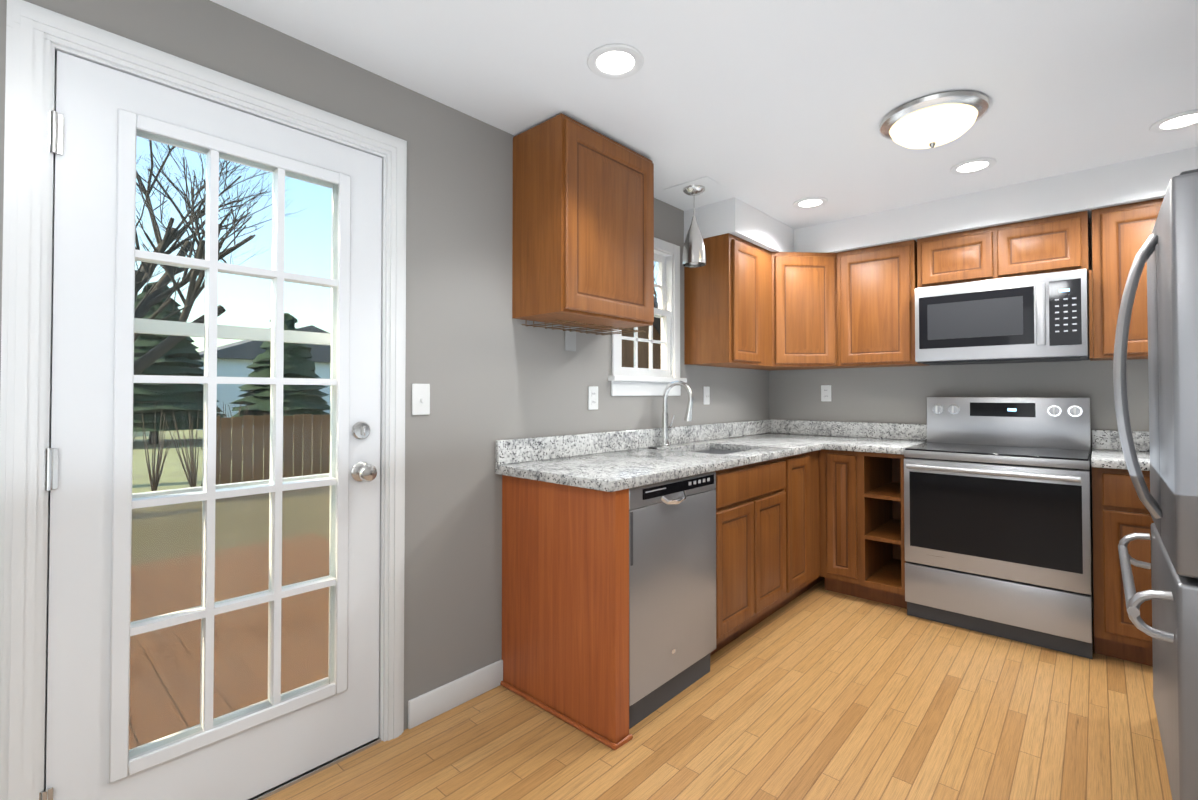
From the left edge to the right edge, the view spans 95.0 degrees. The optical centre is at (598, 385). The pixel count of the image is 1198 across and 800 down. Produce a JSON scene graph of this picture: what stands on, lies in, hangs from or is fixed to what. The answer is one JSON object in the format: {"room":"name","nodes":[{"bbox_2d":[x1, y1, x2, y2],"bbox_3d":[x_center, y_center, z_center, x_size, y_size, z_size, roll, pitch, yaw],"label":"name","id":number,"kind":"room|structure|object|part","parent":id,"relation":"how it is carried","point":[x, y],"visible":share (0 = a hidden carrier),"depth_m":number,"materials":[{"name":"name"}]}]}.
{"room":"kitchen","nodes":[
{"label":"kitchen","id":0,"kind":"room"},
{"bbox_2d":[0,0,768,729],"bbox_3d":[-0.655,0.101,2.138,0.125,2.380,5.950,-1,-1,42],"label":"wall","id":1,"kind":"structure","parent":0,"point":[484,364],"depth_m":2.14,"materials":[{"name":"grey paint"}]},
{"bbox_2d":[0,0,406,799],"bbox_3d":[-1.077,0.170,1.656,0.146,2.129,0.988,-1,-1,42],"label":"door frame","id":2,"kind":"structure","parent":1,"relation":"attached to","point":[38,38],"depth_m":1.30,"materials":[{"name":"white painted wood"}]},
{"bbox_2d":[39,51,381,799],"bbox_3d":[-1.040,0.204,1.611,0.133,2.031,0.836,-1,-1,42],"label":"entry door","id":3,"kind":"structure","parent":1,"relation":"in","point":[101,117],"depth_m":1.52,"materials":[{"name":"white wood"}]},
{"bbox_2d":[108,140,331,773],"bbox_3d":[-1.168,0.198,1.738,0.030,2.075,0.880,-1,-1,42],"label":"storm door","id":4,"kind":"structure","parent":1,"relation":"in","point":[194,597],"depth_m":1.72,"materials":[{"name":"white"}]},
{"bbox_2d":[412,384,429,414],"bbox_3d":[-0.656,0.050,2.031,0.015,0.116,0.072,-1,-1,42],"label":"light switch","id":5,"kind":"object","parent":1,"relation":"attached to","point":[420,399],"visible":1,"depth_m":2.03,"materials":[{"name":"white plastic"}]},
{"bbox_2d":[408,660,502,728],"bbox_3d":[-0.545,1.192,2.139,0.014,0.100,0.423,-1,-1,42],"label":"baseboard","id":6,"kind":"structure","parent":1,"relation":"attached to","point":[427,706],"depth_m":2.10,"materials":[{"name":"white wood"}]},
{"bbox_2d":[565,326,575,350],"bbox_3d":[-0.136,-0.226,2.617,0.005,0.120,0.075,-1,-1,42],"label":"electrical outlet","id":7,"kind":"object","parent":1,"relation":"attached to","point":[570,341],"visible":0.73,"depth_m":2.61,"materials":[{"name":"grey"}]},
{"bbox_2d":[512,113,653,334],"bbox_3d":[-0.052,-0.662,2.480,0.322,0.819,0.600,-1,-1,42],"label":"upper cabinet","id":8,"kind":"object","parent":1,"relation":"attached to","point":[583,227],"visible":1,"depth_m":2.30,"materials":[{"name":"brown wood"}]},
{"bbox_2d":[588,386,597,409],"bbox_3d":[-0.027,0.060,2.730,0.007,0.116,0.072,-1,-1,42],"label":"electrical outlet","id":9,"kind":"object","parent":1,"relation":"attached to","point":[592,397],"visible":1,"depth_m":2.73,"materials":[{"name":"white plastic"}]},
{"bbox_2d":[608,237,686,395],"bbox_3d":[0.241,-0.393,3.101,0.170,0.898,0.666,-1,-1,42],"label":"window","id":10,"kind":"structure","parent":1,"relation":"in","point":[625,384],"depth_m":3.21,"materials":[{"name":"white wood"}]},
{"bbox_3d":[0.237,-0.420,3.105,0.063,0.712,0.484,-1,-1,42],"label":"window sash","id":11,"kind":"part","parent":10,"relation":"part of","materials":[{"name":"white wood"}]},
{"bbox_2d":[703,386,709,404],"bbox_3d":[0.694,0.062,3.521,0.014,0.116,0.072,-1,-1,42],"label":"light switch","id":12,"kind":"object","parent":1,"relation":"attached to","point":[706,395],"visible":1,"depth_m":3.52,"materials":[{"name":"white plastic"}]},
{"bbox_2d":[684,233,771,367],"bbox_3d":[0.827,-0.500,3.447,0.322,0.743,0.558,-1,-1,42],"label":"upper cabinet","id":13,"kind":"object","parent":1,"relation":"attached to","point":[728,305],"visible":1,"depth_m":3.26,"materials":[{"name":"brown wood"}]},
{"bbox_2d":[210,0,1197,228],"bbox_3d":[0.484,-1.154,1.124,3.200,0.100,5.950,-1,-1,42],"label":"ceiling","id":14,"kind":"structure","parent":0,"point":[776,109],"depth_m":1.94,"materials":[{"name":"white paint"}]},
{"bbox_2d":[587,44,643,78],"bbox_3d":[0.055,-1.088,1.849,0.192,0.008,0.192,-1,-1,42],"label":"recessed light","id":15,"kind":"object","parent":14,"relation":"in","point":[615,61],"visible":1,"depth_m":1.84,"materials":[{"name":"white plastic"}]},
{"bbox_2d":[663,176,725,267],"bbox_3d":[0.516,-0.866,2.980,0.280,0.420,0.200,-1,-1,42],"label":"pendant light","id":16,"kind":"object","parent":14,"relation":"hanging from","point":[694,254],"visible":1,"depth_m":2.94,"materials":[{"name":"silver metal"}]},
{"bbox_2d":[793,197,827,208],"bbox_3d":[1.234,-1.068,3.210,0.192,0.008,0.192,-1,-1,42],"label":"recessed light","id":17,"kind":"object","parent":14,"relation":"in","point":[809,202],"visible":1,"depth_m":3.20,"materials":[{"name":"white plastic"}]},
{"bbox_2d":[879,90,989,148],"bbox_3d":[1.340,-1.023,2.209,0.380,0.130,0.380,-1,-1,42],"label":"dome light","id":18,"kind":"object","parent":14,"relation":"attached to","point":[934,120],"visible":1,"depth_m":2.12,"materials":[{"name":"white glass"}]},
{"bbox_2d":[950,158,996,174],"bbox_3d":[1.833,-1.076,2.694,0.192,0.008,0.192,-1,-1,42],"label":"recessed light","id":19,"kind":"object","parent":14,"relation":"in","point":[972,166],"visible":1,"depth_m":2.69,"materials":[{"name":"white plastic"}]},
{"bbox_2d":[1149,109,1197,132],"bbox_3d":[2.386,-1.082,2.247,0.192,0.008,0.192,-1,-1,42],"label":"recessed light","id":20,"kind":"object","parent":14,"relation":"in","point":[1181,121],"visible":0.98,"depth_m":2.26,"materials":[{"name":"white plastic"}]},
{"bbox_2d":[263,579,1171,799],"bbox_3d":[0.484,1.251,1.088,2.950,0.050,5.700,-1,-1,42],"label":"floor","id":21,"kind":"structure","parent":0,"point":[817,691],"depth_m":1.95,"materials":[{"name":"brown wood"}]},
{"bbox_2d":[500,475,632,749],"bbox_3d":[-0.151,0.804,2.111,0.645,0.877,0.091,-1,-1,42],"label":"cabinet end panel","id":22,"kind":"object","parent":21,"relation":"on","point":[565,603],"visible":0.92,"depth_m":2.04,"materials":[{"name":"brown wood"}]},
{"bbox_2d":[629,471,715,728],"bbox_3d":[0.099,0.809,2.355,0.627,0.872,0.598,-1,-1,42],"label":"dishwasher","id":23,"kind":"object","parent":21,"relation":"on","point":[672,585],"visible":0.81,"depth_m":2.13,"materials":[{"name":"grey metal"}]},
{"bbox_2d":[710,456,793,655],"bbox_3d":[0.534,0.815,2.883,0.619,0.876,0.761,-1,-1,42],"label":"base cabinet","id":24,"kind":"object","parent":21,"relation":"on","point":[788,529],"depth_m":2.66,"materials":[{"name":"brown wood"}]},
{"bbox_2d":[495,419,850,491],"bbox_3d":[0.681,0.408,3.020,0.660,0.340,2.588,-1,-1,42],"label":"countertop","id":25,"kind":"structure","parent":24,"relation":"on","point":[612,461],"depth_m":2.60,"materials":[{"name":"white stone"}]},
{"bbox_2d":[648,381,692,448],"bbox_3d":[0.395,0.154,2.982,0.210,0.368,0.211,-1,-1,42],"label":"faucet","id":26,"kind":"object","parent":25,"relation":"on","point":[666,428],"visible":1,"depth_m":3.05,"materials":[{"name":"silver metal"}]},
{"bbox_2d":[790,451,813,598],"bbox_3d":[0.894,0.821,3.280,0.619,0.876,0.311,-1,-1,42],"label":"base cabinet","id":27,"kind":"object","parent":21,"relation":"on","point":[801,465],"depth_m":3.12,"materials":[{"name":"brown wood"}]},
{"bbox_2d":[822,449,881,600],"bbox_3d":[1.629,0.824,3.484,0.238,0.876,0.617,-1,-1,42],"label":"base cabinet","id":28,"kind":"object","parent":21,"relation":"on","point":[841,517],"depth_m":3.25,"materials":[{"name":"brown wood"}]},
{"bbox_2d":[827,422,926,454],"bbox_3d":[1.722,0.313,3.374,0.411,0.140,0.668,-1,-1,42],"label":"countertop","id":29,"kind":"structure","parent":28,"relation":"on","point":[888,438],"depth_m":3.55,"materials":[{"name":"white stone"}]},
{"bbox_2d":[860,452,906,594],"bbox_3d":[1.806,0.771,3.329,0.233,0.775,0.610,-1,-1,42],"label":"cubby","id":30,"kind":"object","parent":28,"relation":"attached to","point":[883,561],"visible":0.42,"depth_m":3.25,"materials":[{"name":"brown wood"}]},
{"bbox_2d":[904,397,1092,658],"bbox_3d":[2.132,0.659,2.946,0.756,1.190,0.723,-1,-1,42],"label":"range","id":31,"kind":"object","parent":21,"relation":"on","point":[997,519],"visible":1,"depth_m":2.76,"materials":[{"name":"grey metal"}]},
{"bbox_2d":[1092,467,1153,666],"bbox_3d":[2.870,0.807,2.359,1.108,0.876,0.619,-1,-1,42],"label":"base cabinet","id":32,"kind":"object","parent":21,"relation":"on","point":[1120,510],"visible":0.5,"depth_m":2.46,"materials":[{"name":"brown wood"}]},
{"bbox_2d":[1091,430,1149,470],"bbox_3d":[2.863,0.298,2.360,1.111,0.140,0.638,-1,-1,42],"label":"countertop","id":33,"kind":"structure","parent":32,"relation":"on","point":[1107,452],"depth_m":2.82,"materials":[{"name":"white stone"}]},
{"bbox_2d":[1113,169,1197,799],"bbox_3d":[2.077,0.340,1.466,1.018,1.783,0.910,-1,-1,42],"label":"fridge","id":34,"kind":"object","parent":21,"relation":"on","point":[1167,252],"visible":1,"depth_m":1.45,"materials":[{"name":"grey metal"}]},
{"bbox_2d":[684,197,795,251],"bbox_3d":[0.919,-0.970,3.542,0.345,0.195,0.810,-1,-1,42],"label":"soffit","id":35,"kind":"structure","parent":0,"point":[733,216],"depth_m":3.27,"materials":[{"name":"white paint"}]},
{"bbox_2d":[769,224,1148,618],"bbox_3d":[2.486,0.118,3.221,3.075,2.380,0.125,-1,-1,42],"label":"wall","id":36,"kind":"structure","parent":0,"point":[900,395],"depth_m":3.45,"materials":[{"name":"grey paint"}]},
{"bbox_2d":[736,252,847,370],"bbox_3d":[1.326,-0.495,3.785,0.608,0.743,0.608,-1,-1,42],"label":"upper cabinet","id":37,"kind":"object","parent":36,"relation":"attached to","point":[804,310],"visible":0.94,"depth_m":3.56,"materials":[{"name":"brown wood"}]},
{"bbox_2d":[821,385,830,400],"bbox_3d":[1.620,0.053,3.916,0.072,0.116,0.007,-1,-1,42],"label":"electrical outlet","id":38,"kind":"object","parent":36,"relation":"attached to","point":[825,392],"visible":1,"depth_m":3.92,"materials":[{"name":"white plastic"}]},
{"bbox_2d":[837,240,925,367],"bbox_3d":[1.815,-0.499,3.535,0.448,0.743,0.322,-1,-1,42],"label":"upper cabinet","id":39,"kind":"object","parent":36,"relation":"attached to","point":[876,286],"visible":0.98,"depth_m":3.40,"materials":[{"name":"brown wood"}]},
{"bbox_2d":[916,211,1092,365],"bbox_3d":[2.274,-0.505,3.119,0.786,0.743,0.322,-1,-1,42],"label":"upper cabinet","id":40,"kind":"object","parent":36,"relation":"attached to","point":[1059,243],"visible":0.94,"depth_m":2.97,"materials":[{"name":"brown wood"}]},
{"bbox_2d":[915,269,1088,364],"bbox_3d":[2.240,-0.351,3.080,0.750,0.438,0.418,-1,-1,42],"label":"microwave","id":41,"kind":"object","parent":40,"relation":"attached to","point":[1033,318],"visible":1,"depth_m":2.91,"materials":[{"name":"grey metal"}]},
{"bbox_2d":[1092,198,1163,360],"bbox_3d":[2.973,-0.515,2.485,1.098,0.743,0.322,-1,-1,42],"label":"upper cabinet","id":42,"kind":"object","parent":36,"relation":"attached to","point":[1121,234],"visible":0.54,"depth_m":2.68,"materials":[{"name":"brown wood"}]},
{"bbox_2d":[796,147,1197,252],"bbox_3d":[2.282,-0.977,3.106,2.950,0.195,0.345,-1,-1,42],"label":"soffit","id":43,"kind":"structure","parent":0,"point":[1130,181],"depth_m":2.94,"materials":[{"name":"white paint"}]},
{"label":"outside","id":44,"kind":"structure","parent":0,"visible":0},
{"bbox_2d":[132,426,329,492],"bbox_3d":[-32.086,2.177,34.441,89.875,0.200,140.000,-1,-1,42],"label":"ground","id":45,"kind":"structure","parent":44,"point":[137,485],"depth_m":12.71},
{"bbox_2d":[133,282,224,443],"bbox_3d":[-13.955,-0.739,17.232,4.088,5.114,3.914,-1,-1,42],"label":"fir","id":46,"kind":"object","parent":45,"relation":"on","point":[159,368],"depth_m":16.48,"materials":[{"name":"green plant"}]},
{"bbox_2d":[133,400,291,490],"bbox_3d":[-6.212,0.946,8.790,1.224,1.505,3.057,-1,-1,42],"label":"bush","id":47,"kind":"object","parent":45,"relation":"on","point":[157,476],"depth_m":8.31,"materials":[{"name":"brown plant"}]},
{"bbox_2d":[134,138,303,374],"bbox_3d":[-8.472,-2.691,10.534,7.614,8.901,5.736,-1,-1,42],"label":"tree","id":48,"kind":"object","parent":45,"relation":"on","point":[145,274],"depth_m":9.79,"materials":[{"name":"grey plant"}]},
{"bbox_2d":[195,325,330,429],"bbox_3d":[-22.001,-0.545,24.667,10.600,4.950,23.600,-1,-1,42],"label":"house","id":49,"kind":"structure","parent":45,"relation":"on","point":[247,353],"depth_m":24.97,"materials":[{"name":"white"}]},
{"bbox_2d":[216,414,329,484],"bbox_3d":[-4.396,0.932,4.340,6.578,1.385,12.578,-1,-1,42],"label":"fence","id":50,"kind":"object","parent":45,"relation":"on","point":[258,442],"depth_m":8.42,"materials":[{"name":"brown wood"}]},
{"bbox_2d":[230,313,329,430],"bbox_3d":[-12.206,-0.475,21.321,3.808,4.708,3.705,-1,-1,42],"label":"fir","id":51,"kind":"object","parent":45,"relation":"on","point":[300,365],"depth_m":20.56,"materials":[{"name":"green plant"}]},
{"bbox_2d":[622,297,660,368],"bbox_3d":[-0.731,0.070,6.728,3.160,3.180,3.160,-1,-1,42],"label":"shed","id":52,"kind":"object","parent":45,"relation":"on","point":[629,353],"depth_m":5.99,"materials":[{"name":"brown wood"}]},
{"bbox_2d":[654,264,657,300],"bbox_3d":[0.835,-1.723,14.096,4.012,7.009,4.452,-1,-1,42],"label":"oak","id":53,"kind":"object","parent":45,"relation":"on","point":[655,292],"depth_m":14.61,"materials":[{"name":"grey plant"}]}
]}

